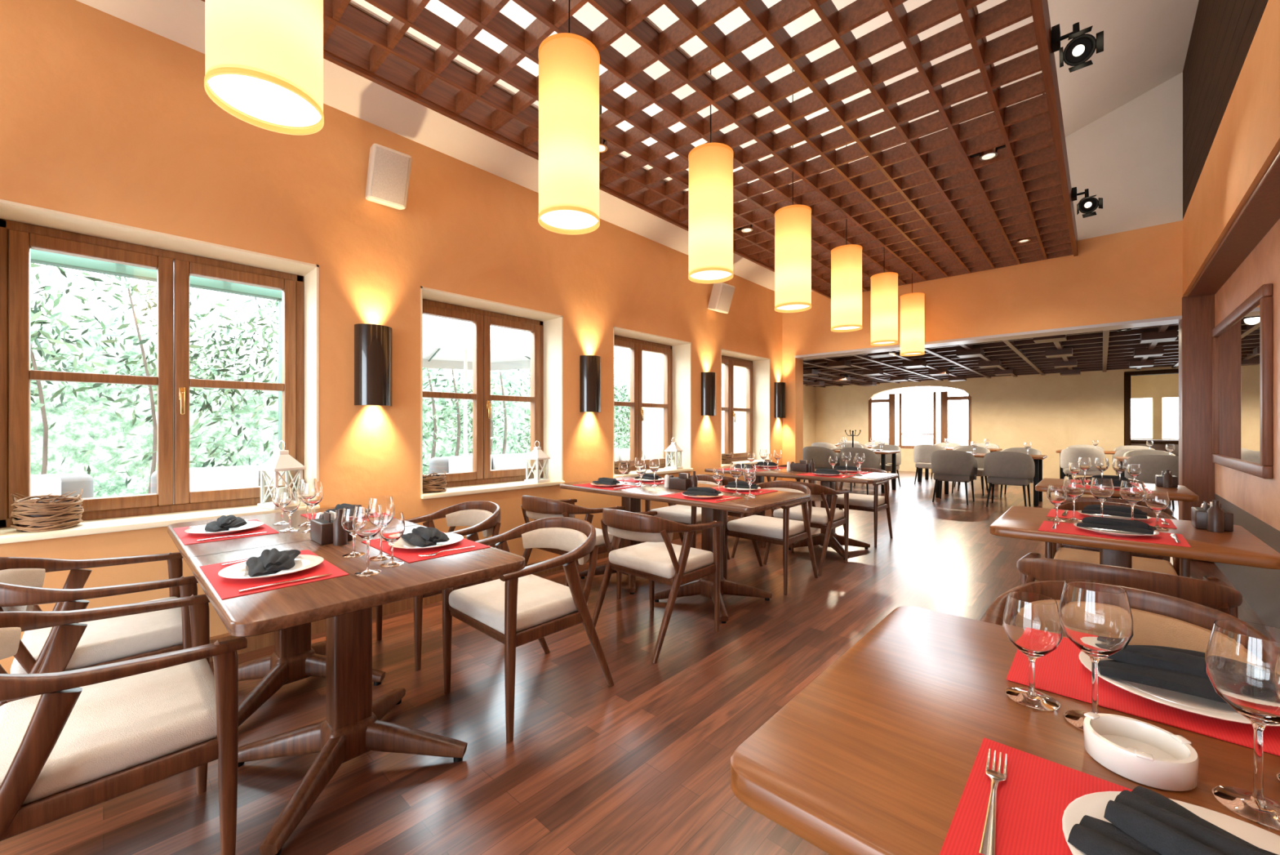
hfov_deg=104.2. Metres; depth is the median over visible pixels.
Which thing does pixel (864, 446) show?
armchair
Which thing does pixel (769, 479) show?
dining chair
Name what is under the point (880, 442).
wine glass
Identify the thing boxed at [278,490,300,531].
wine glass
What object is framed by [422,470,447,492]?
basket
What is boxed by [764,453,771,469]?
water glass
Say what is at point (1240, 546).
dining table
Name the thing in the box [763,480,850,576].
dining chair
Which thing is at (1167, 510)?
dining chair
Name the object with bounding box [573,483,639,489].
placemat
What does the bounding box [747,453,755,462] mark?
water glass
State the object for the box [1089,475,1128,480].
cloth napkin
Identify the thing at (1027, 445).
wine glass
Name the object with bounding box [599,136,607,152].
recessed light
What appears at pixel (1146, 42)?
ceiling
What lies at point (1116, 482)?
cloth napkin
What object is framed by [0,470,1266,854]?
floor
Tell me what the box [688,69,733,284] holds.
pendant lamp
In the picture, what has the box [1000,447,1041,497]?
armchair
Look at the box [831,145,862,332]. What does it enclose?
pendant lamp
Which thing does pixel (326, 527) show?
condiment caddy
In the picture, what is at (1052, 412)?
wall
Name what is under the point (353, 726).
dining table
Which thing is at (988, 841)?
fork
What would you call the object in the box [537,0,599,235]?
pendant lamp
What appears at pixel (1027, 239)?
recessed light
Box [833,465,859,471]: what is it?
cloth napkin
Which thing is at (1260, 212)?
wooden beam
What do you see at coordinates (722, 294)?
wall speaker
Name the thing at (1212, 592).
dining chair
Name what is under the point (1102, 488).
wine glass
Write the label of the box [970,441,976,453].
wine glass
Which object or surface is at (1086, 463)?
wine glass
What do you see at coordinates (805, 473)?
placemat
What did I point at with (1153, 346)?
ceiling
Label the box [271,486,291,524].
wine glass
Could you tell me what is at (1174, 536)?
table knife
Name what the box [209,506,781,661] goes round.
baseboard
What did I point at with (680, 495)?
placemat
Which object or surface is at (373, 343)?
wall sconce
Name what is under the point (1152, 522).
placemat
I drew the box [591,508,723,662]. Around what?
dining chair
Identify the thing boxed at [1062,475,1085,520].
wine glass
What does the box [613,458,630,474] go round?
basket
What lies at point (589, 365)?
wall sconce
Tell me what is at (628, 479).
placemat
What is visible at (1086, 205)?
track spotlight
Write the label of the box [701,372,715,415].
wall sconce
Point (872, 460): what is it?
armchair
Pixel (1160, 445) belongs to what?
sideboard
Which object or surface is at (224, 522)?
cloth napkin
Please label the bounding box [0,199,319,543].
window
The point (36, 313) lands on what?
foliage
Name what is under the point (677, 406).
window
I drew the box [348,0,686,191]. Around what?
led strip
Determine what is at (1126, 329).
recessed light
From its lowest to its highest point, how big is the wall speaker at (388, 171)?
0.353 m
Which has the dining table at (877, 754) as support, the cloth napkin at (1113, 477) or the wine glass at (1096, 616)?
the wine glass at (1096, 616)
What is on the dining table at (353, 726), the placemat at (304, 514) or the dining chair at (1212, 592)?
the placemat at (304, 514)
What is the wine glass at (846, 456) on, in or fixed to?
on the dining table at (836, 541)
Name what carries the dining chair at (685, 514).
on the floor
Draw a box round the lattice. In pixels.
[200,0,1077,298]
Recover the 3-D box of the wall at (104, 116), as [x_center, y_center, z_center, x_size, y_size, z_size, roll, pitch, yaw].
[-1.447,-0.365,3.696,0.350,3.130,10.450,0,0,43]
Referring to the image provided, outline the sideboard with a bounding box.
[1130,439,1178,456]
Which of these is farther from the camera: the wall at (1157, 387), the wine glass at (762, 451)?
the wall at (1157, 387)
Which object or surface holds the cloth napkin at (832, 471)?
on the dinner plate at (819, 473)
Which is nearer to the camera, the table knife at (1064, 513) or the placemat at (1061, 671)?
the placemat at (1061, 671)
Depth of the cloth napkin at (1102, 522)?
2.09 m
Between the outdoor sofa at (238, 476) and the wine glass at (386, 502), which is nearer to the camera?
the wine glass at (386, 502)
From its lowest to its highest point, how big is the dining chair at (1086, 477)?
0.753 m
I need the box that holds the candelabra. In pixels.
[844,429,861,447]
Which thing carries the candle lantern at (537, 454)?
on the window at (546, 329)
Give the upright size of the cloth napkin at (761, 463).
0.042 m
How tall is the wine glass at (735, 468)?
0.210 m
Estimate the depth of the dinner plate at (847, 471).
4.95 m
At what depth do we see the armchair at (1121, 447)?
9.79 m
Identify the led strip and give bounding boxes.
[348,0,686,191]
[622,0,819,173]
[973,5,1006,107]
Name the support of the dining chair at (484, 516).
on the floor
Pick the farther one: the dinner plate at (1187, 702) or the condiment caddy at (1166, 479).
the condiment caddy at (1166, 479)
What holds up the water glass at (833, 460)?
on the dining table at (836, 541)
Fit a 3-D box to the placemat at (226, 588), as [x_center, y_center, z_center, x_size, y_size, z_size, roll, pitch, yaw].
[-1.155,0.449,1.563,0.450,0.002,0.300,0,0,43]
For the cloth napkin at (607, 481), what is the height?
0.042 m
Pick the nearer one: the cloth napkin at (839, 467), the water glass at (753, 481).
the water glass at (753, 481)
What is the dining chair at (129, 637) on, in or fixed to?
on the floor
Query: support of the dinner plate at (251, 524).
on the placemat at (186, 538)
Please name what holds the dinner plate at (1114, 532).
on the placemat at (1165, 538)
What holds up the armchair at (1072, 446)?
on the floor
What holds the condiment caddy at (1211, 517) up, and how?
on the dining table at (1240, 546)
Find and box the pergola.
[31,248,281,449]
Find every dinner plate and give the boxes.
[184,520,263,534]
[217,554,324,578]
[388,532,463,549]
[590,481,624,486]
[633,477,664,481]
[682,493,723,497]
[723,486,760,491]
[755,465,778,467]
[813,472,842,475]
[838,469,859,472]
[1062,791,1279,854]
[1073,523,1159,536]
[1077,510,1151,519]
[1078,650,1279,726]
[1085,483,1119,488]
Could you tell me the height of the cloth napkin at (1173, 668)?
0.044 m
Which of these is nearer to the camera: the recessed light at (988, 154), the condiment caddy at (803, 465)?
the recessed light at (988, 154)
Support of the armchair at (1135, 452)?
on the floor
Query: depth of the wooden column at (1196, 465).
4.47 m
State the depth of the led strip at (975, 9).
2.38 m
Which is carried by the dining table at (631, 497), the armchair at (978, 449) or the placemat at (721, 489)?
the placemat at (721, 489)
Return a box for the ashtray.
[1083,711,1199,791]
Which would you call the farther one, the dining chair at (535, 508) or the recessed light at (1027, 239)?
the recessed light at (1027, 239)
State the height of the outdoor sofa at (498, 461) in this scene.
0.910 m
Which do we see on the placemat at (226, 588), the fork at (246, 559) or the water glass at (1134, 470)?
the fork at (246, 559)
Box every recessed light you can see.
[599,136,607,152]
[737,224,753,232]
[969,144,1005,160]
[1017,236,1031,243]
[1116,328,1131,331]
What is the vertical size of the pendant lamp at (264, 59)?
1.703 m
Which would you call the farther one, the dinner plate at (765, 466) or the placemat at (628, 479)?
the dinner plate at (765, 466)
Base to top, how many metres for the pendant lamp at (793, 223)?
1.703 m
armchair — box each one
[803,446,839,482]
[811,442,835,448]
[835,444,863,485]
[836,440,859,444]
[840,447,879,494]
[845,442,869,448]
[864,440,888,473]
[870,444,901,488]
[913,444,946,484]
[930,442,960,479]
[931,449,977,505]
[951,446,990,495]
[952,444,982,487]
[969,443,999,451]
[983,451,1035,506]
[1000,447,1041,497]
[1060,447,1105,475]
[1066,444,1104,475]
[1112,445,1155,475]
[1113,448,1153,497]
[1123,449,1175,508]
[1124,454,1178,505]
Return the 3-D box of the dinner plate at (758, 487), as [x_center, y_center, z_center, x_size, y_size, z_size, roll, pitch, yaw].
[0.730,0.438,3.565,0.264,0.019,0.264,0,0,43]
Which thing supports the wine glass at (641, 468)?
on the dining table at (631, 497)
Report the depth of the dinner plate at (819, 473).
4.61 m
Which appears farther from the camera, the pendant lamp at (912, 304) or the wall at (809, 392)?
the wall at (809, 392)
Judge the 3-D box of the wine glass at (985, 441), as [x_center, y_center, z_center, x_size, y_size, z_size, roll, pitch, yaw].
[7.232,0.344,10.396,0.084,0.210,0.084,0,0,43]
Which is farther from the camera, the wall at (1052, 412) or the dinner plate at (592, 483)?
the wall at (1052, 412)
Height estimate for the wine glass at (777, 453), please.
0.210 m
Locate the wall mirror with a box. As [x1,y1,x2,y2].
[1212,283,1273,479]
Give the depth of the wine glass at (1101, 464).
3.89 m
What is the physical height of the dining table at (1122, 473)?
0.750 m
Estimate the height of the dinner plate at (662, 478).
0.019 m
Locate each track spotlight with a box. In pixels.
[1051,22,1103,72]
[1071,186,1102,217]
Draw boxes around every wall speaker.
[364,143,412,209]
[707,282,734,313]
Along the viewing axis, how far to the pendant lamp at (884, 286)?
4.86 m
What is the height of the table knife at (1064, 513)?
0.006 m
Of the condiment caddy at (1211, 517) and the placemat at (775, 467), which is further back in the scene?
the placemat at (775, 467)
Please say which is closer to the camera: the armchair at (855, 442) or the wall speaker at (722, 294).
the wall speaker at (722, 294)
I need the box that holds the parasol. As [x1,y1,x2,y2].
[422,319,530,455]
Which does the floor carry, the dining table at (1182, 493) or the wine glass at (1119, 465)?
the dining table at (1182, 493)
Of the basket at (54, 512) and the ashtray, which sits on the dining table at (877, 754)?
the ashtray
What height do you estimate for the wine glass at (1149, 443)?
0.210 m
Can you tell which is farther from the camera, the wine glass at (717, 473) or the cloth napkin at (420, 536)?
the wine glass at (717, 473)
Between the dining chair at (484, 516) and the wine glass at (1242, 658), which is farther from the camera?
the dining chair at (484, 516)
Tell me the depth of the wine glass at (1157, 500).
2.20 m
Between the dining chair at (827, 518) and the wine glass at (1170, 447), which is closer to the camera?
the dining chair at (827, 518)
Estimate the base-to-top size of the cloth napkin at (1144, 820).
0.044 m
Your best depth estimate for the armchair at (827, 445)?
11.89 m
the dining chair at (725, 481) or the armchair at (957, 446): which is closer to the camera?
the dining chair at (725, 481)
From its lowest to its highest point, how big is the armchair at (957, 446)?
0.849 m
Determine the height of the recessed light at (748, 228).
0.070 m
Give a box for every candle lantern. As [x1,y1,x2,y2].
[257,440,306,509]
[524,440,550,483]
[664,437,683,469]
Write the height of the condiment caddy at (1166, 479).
0.135 m
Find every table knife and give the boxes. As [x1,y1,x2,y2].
[196,531,266,541]
[238,573,332,592]
[1062,510,1067,515]
[1170,533,1180,543]
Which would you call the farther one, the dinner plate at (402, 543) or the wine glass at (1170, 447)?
the wine glass at (1170, 447)
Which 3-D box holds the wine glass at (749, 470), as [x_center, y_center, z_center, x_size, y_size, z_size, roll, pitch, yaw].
[0.705,0.344,3.200,0.084,0.210,0.084,0,0,43]
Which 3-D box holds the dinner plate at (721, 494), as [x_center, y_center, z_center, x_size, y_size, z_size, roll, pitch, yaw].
[0.404,0.438,3.213,0.264,0.019,0.264,0,0,43]
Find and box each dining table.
[167,506,524,854]
[559,476,809,622]
[704,465,897,559]
[730,605,1279,854]
[814,449,899,493]
[917,447,1002,486]
[935,453,1047,506]
[990,506,1279,569]
[1035,478,1199,501]
[1055,449,1116,479]
[1115,456,1130,498]
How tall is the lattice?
1.242 m
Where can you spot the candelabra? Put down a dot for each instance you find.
(852, 431)
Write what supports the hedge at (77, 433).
on the ground
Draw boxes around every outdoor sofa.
[31,472,93,498]
[151,464,281,493]
[429,453,530,474]
[613,446,663,461]
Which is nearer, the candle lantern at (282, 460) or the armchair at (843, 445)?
the candle lantern at (282, 460)
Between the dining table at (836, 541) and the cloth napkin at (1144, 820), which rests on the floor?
the dining table at (836, 541)
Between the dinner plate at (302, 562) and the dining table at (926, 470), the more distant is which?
the dining table at (926, 470)
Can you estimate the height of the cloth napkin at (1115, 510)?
0.042 m
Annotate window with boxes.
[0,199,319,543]
[420,286,564,498]
[613,326,693,477]
[720,348,771,466]
[868,391,971,448]
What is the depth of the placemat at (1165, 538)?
2.07 m
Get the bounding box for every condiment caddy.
[310,508,352,545]
[664,471,697,489]
[786,457,814,471]
[1155,469,1177,488]
[1191,499,1233,532]
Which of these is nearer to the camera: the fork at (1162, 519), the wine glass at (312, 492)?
the wine glass at (312, 492)
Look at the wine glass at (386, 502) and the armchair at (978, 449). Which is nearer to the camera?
the wine glass at (386, 502)
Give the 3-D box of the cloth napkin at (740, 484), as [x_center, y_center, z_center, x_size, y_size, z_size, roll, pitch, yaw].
[0.733,0.407,3.565,0.237,0.042,0.143,0,0,31]
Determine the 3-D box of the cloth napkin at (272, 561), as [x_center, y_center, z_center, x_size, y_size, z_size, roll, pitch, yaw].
[-1.141,0.407,1.545,0.144,0.042,0.235,0,0,-33]
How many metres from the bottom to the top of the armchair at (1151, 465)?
0.849 m
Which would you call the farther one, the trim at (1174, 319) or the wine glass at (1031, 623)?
the trim at (1174, 319)
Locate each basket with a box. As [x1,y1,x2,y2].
[9,488,84,531]
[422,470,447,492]
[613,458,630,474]
[721,452,732,463]
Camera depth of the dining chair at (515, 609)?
2.15 m
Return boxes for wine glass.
[296,478,316,525]
[300,481,323,531]
[352,503,383,576]
[368,495,394,560]
[634,457,644,484]
[648,457,659,486]
[729,462,742,493]
[742,464,755,497]
[760,448,767,468]
[773,449,782,470]
[840,439,844,448]
[841,451,851,474]
[854,453,864,475]
[877,440,882,451]
[944,438,948,448]
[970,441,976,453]
[983,439,988,444]
[1023,442,1030,454]
[1058,578,1133,730]
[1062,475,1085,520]
[1077,457,1092,484]
[1089,477,1114,516]
[1092,440,1098,445]
[1094,457,1109,477]
[1111,458,1127,479]
[1119,480,1146,519]
[1146,440,1153,448]
[1166,444,1174,452]
[1204,619,1279,830]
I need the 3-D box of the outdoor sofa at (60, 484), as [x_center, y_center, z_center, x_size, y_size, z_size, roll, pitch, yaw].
[-4.419,0.775,2.736,0.800,0.910,1.900,0,0,43]
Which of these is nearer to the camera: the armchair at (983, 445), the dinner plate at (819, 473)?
the dinner plate at (819, 473)
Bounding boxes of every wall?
[0,0,782,673]
[642,72,1186,505]
[803,384,815,447]
[815,365,1178,478]
[1130,373,1178,439]
[1182,0,1279,628]
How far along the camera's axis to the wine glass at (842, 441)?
9.87 m
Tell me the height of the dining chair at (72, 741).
0.753 m
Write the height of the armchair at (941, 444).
0.849 m
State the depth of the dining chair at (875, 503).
5.17 m
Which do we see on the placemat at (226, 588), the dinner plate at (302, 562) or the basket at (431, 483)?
the dinner plate at (302, 562)
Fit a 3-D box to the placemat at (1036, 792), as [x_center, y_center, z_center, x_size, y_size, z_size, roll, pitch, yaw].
[0.560,0.449,0.456,0.450,0.002,0.300,0,0,43]
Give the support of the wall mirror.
attached to the wall at (1231, 71)
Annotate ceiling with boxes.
[75,0,1199,291]
[803,323,1178,387]
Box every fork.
[221,559,247,564]
[418,546,475,555]
[978,747,1007,854]
[1051,520,1059,528]
[1160,518,1168,524]
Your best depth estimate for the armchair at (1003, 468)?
7.35 m
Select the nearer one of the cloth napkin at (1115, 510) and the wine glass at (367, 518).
the wine glass at (367, 518)
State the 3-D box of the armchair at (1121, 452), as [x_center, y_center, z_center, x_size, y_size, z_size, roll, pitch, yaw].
[8.561,0.778,8.550,0.620,0.849,0.579,0,0,43]
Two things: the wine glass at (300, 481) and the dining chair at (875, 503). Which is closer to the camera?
the wine glass at (300, 481)
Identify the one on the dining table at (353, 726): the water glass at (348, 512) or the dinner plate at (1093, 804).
the water glass at (348, 512)
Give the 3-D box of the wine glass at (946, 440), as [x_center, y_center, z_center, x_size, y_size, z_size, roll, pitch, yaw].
[6.705,0.344,10.886,0.084,0.210,0.084,0,0,43]
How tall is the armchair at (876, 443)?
0.849 m
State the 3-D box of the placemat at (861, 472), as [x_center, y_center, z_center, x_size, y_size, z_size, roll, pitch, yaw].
[2.069,0.449,5.038,0.450,0.002,0.300,0,0,43]
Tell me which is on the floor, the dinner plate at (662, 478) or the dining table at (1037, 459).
the dining table at (1037, 459)
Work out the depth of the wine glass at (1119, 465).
3.77 m
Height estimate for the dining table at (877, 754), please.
0.750 m
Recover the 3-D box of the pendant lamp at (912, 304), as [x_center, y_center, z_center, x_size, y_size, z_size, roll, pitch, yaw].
[3.113,-1.683,5.692,0.248,1.703,0.248,0,0,43]
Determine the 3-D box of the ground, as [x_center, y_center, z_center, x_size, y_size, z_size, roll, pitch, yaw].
[-0.528,1.340,14.132,100.000,0.220,100.000,0,0,43]
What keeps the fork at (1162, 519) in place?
on the placemat at (1152, 522)
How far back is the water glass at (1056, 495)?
2.39 m
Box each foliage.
[31,262,278,497]
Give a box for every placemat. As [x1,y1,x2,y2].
[173,519,279,544]
[199,549,349,599]
[300,511,324,519]
[361,531,490,562]
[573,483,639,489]
[617,478,664,484]
[659,491,742,502]
[711,485,777,494]
[723,467,768,471]
[755,465,786,468]
[795,472,855,477]
[840,471,872,474]
[939,737,1132,854]
[1006,636,1279,755]
[1037,520,1191,546]
[1046,508,1177,528]
[1084,484,1148,492]
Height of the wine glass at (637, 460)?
0.210 m
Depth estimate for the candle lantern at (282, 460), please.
2.84 m
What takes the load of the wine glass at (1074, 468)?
on the dining table at (1182, 493)
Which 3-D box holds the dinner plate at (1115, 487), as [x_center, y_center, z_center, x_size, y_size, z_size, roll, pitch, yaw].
[3.475,0.438,3.686,0.264,0.019,0.264,0,0,43]
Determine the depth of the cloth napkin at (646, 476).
4.12 m
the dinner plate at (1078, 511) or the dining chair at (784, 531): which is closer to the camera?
the dinner plate at (1078, 511)
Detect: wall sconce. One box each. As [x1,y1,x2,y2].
[354,323,392,406]
[579,355,600,412]
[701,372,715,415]
[774,382,786,417]
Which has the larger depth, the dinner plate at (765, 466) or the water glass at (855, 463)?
the dinner plate at (765, 466)
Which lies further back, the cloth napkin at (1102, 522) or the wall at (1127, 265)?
the wall at (1127, 265)
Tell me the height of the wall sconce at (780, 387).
0.500 m
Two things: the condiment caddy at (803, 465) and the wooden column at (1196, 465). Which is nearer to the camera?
the wooden column at (1196, 465)
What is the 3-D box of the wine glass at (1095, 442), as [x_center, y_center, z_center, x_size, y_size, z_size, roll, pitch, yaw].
[8.600,0.344,9.400,0.084,0.210,0.084,0,0,43]
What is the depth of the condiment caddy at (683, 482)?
3.61 m
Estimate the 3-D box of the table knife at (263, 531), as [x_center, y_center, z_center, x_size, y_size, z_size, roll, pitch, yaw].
[-1.663,0.444,2.036,0.018,0.006,0.222,0,0,43]
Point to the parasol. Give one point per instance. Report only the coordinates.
(448, 344)
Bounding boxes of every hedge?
[31,319,456,497]
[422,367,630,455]
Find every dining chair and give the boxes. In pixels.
[0,551,198,706]
[0,593,247,854]
[375,500,500,671]
[442,516,613,742]
[520,494,624,599]
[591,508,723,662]
[644,475,729,559]
[690,474,765,557]
[723,481,817,595]
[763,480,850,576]
[766,463,815,508]
[835,467,893,546]
[980,580,1242,652]
[1016,551,1242,637]
[1044,501,1190,577]
[1054,496,1172,561]
[1067,476,1144,497]
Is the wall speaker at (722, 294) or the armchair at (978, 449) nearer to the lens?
the wall speaker at (722, 294)
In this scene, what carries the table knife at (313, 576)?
on the placemat at (226, 588)
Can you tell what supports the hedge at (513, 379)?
on the ground
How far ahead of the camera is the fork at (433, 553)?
1.77 m
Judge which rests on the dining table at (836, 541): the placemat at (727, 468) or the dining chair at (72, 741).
the placemat at (727, 468)
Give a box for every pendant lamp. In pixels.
[204,0,324,135]
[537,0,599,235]
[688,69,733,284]
[774,68,811,312]
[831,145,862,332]
[870,247,897,346]
[899,272,924,355]
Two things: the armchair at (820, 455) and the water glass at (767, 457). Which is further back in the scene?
the armchair at (820, 455)
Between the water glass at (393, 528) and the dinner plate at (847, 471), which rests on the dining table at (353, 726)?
the water glass at (393, 528)
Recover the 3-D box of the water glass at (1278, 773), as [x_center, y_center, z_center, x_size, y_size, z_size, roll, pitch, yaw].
[0.840,0.365,0.612,0.078,0.168,0.078,0,0,43]
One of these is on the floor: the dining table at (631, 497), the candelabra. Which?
the dining table at (631, 497)
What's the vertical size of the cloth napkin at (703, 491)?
0.042 m
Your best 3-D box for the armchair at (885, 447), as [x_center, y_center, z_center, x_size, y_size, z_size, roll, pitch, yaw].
[4.944,0.778,10.091,0.620,0.849,0.579,0,0,43]
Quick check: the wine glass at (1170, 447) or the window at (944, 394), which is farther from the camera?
the window at (944, 394)
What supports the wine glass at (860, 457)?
on the dining table at (836, 541)
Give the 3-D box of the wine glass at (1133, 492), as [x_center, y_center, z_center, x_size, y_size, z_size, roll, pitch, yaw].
[2.202,0.344,2.226,0.084,0.210,0.084,0,0,43]
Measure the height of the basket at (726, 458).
0.141 m
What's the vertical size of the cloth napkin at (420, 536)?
0.042 m
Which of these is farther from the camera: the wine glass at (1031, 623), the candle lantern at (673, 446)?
the candle lantern at (673, 446)
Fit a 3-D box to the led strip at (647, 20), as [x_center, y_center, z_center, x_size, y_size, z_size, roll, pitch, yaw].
[0.573,-1.864,2.879,0.040,0.012,7.800,0,0,43]
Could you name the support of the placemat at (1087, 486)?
on the dining table at (1182, 493)
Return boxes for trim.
[794,315,1182,359]
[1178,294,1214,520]
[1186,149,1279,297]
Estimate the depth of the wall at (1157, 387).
13.35 m
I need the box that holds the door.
[1124,368,1178,445]
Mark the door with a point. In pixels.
(1127, 375)
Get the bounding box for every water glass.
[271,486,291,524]
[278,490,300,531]
[341,506,365,557]
[379,511,404,567]
[617,462,627,484]
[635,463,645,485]
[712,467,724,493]
[743,475,755,495]
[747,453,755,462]
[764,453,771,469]
[828,455,837,468]
[853,456,862,474]
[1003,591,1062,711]
[1046,484,1067,521]
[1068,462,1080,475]
[1127,463,1141,480]
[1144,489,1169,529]
[1276,772,1279,781]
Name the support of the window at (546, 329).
in the wall at (104, 116)
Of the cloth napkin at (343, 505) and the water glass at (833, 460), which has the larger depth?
the water glass at (833, 460)
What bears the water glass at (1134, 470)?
on the dining table at (1182, 493)
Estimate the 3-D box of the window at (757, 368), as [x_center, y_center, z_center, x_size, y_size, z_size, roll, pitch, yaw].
[1.284,-0.236,6.612,0.378,1.447,1.220,0,0,43]
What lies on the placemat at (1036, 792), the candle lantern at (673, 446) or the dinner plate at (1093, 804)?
the dinner plate at (1093, 804)
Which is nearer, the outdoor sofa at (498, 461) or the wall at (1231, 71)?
the wall at (1231, 71)
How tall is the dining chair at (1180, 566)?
0.753 m
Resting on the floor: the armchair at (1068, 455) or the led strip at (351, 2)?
the armchair at (1068, 455)
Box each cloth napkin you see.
[204,515,247,532]
[245,547,301,577]
[325,502,357,512]
[400,526,448,546]
[592,477,620,484]
[635,473,662,479]
[682,486,721,496]
[724,480,759,488]
[755,461,777,466]
[813,468,840,474]
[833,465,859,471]
[1067,785,1278,854]
[1076,516,1156,533]
[1081,504,1147,518]
[1088,479,1121,486]
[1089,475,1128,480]
[1097,644,1227,703]
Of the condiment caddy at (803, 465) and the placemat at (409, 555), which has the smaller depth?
the placemat at (409, 555)
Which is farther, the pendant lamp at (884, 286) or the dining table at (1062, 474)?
the dining table at (1062, 474)
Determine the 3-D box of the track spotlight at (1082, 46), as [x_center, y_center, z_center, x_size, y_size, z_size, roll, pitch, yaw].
[2.049,-1.792,2.349,0.161,0.276,0.262,0,0,25]
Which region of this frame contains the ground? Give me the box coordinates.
[875,438,968,445]
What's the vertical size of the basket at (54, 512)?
0.166 m
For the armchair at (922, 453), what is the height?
0.849 m
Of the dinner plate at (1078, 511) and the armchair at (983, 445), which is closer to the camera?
the dinner plate at (1078, 511)
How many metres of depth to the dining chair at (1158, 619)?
1.34 m
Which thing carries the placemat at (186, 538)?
on the dining table at (353, 726)
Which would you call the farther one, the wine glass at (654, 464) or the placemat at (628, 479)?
the placemat at (628, 479)
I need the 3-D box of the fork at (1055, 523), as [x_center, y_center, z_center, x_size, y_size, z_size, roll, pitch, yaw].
[1.878,0.441,2.251,0.022,0.008,0.205,0,0,43]
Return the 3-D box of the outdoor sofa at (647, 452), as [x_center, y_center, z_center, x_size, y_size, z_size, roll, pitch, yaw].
[0.003,0.775,7.501,0.800,0.910,1.900,0,0,43]
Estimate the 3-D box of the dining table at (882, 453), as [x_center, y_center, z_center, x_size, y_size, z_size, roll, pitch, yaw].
[4.197,0.825,9.816,1.500,0.750,0.800,0,0,43]
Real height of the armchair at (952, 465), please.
0.849 m
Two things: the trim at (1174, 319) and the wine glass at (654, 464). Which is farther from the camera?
the trim at (1174, 319)
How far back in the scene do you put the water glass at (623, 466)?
3.97 m

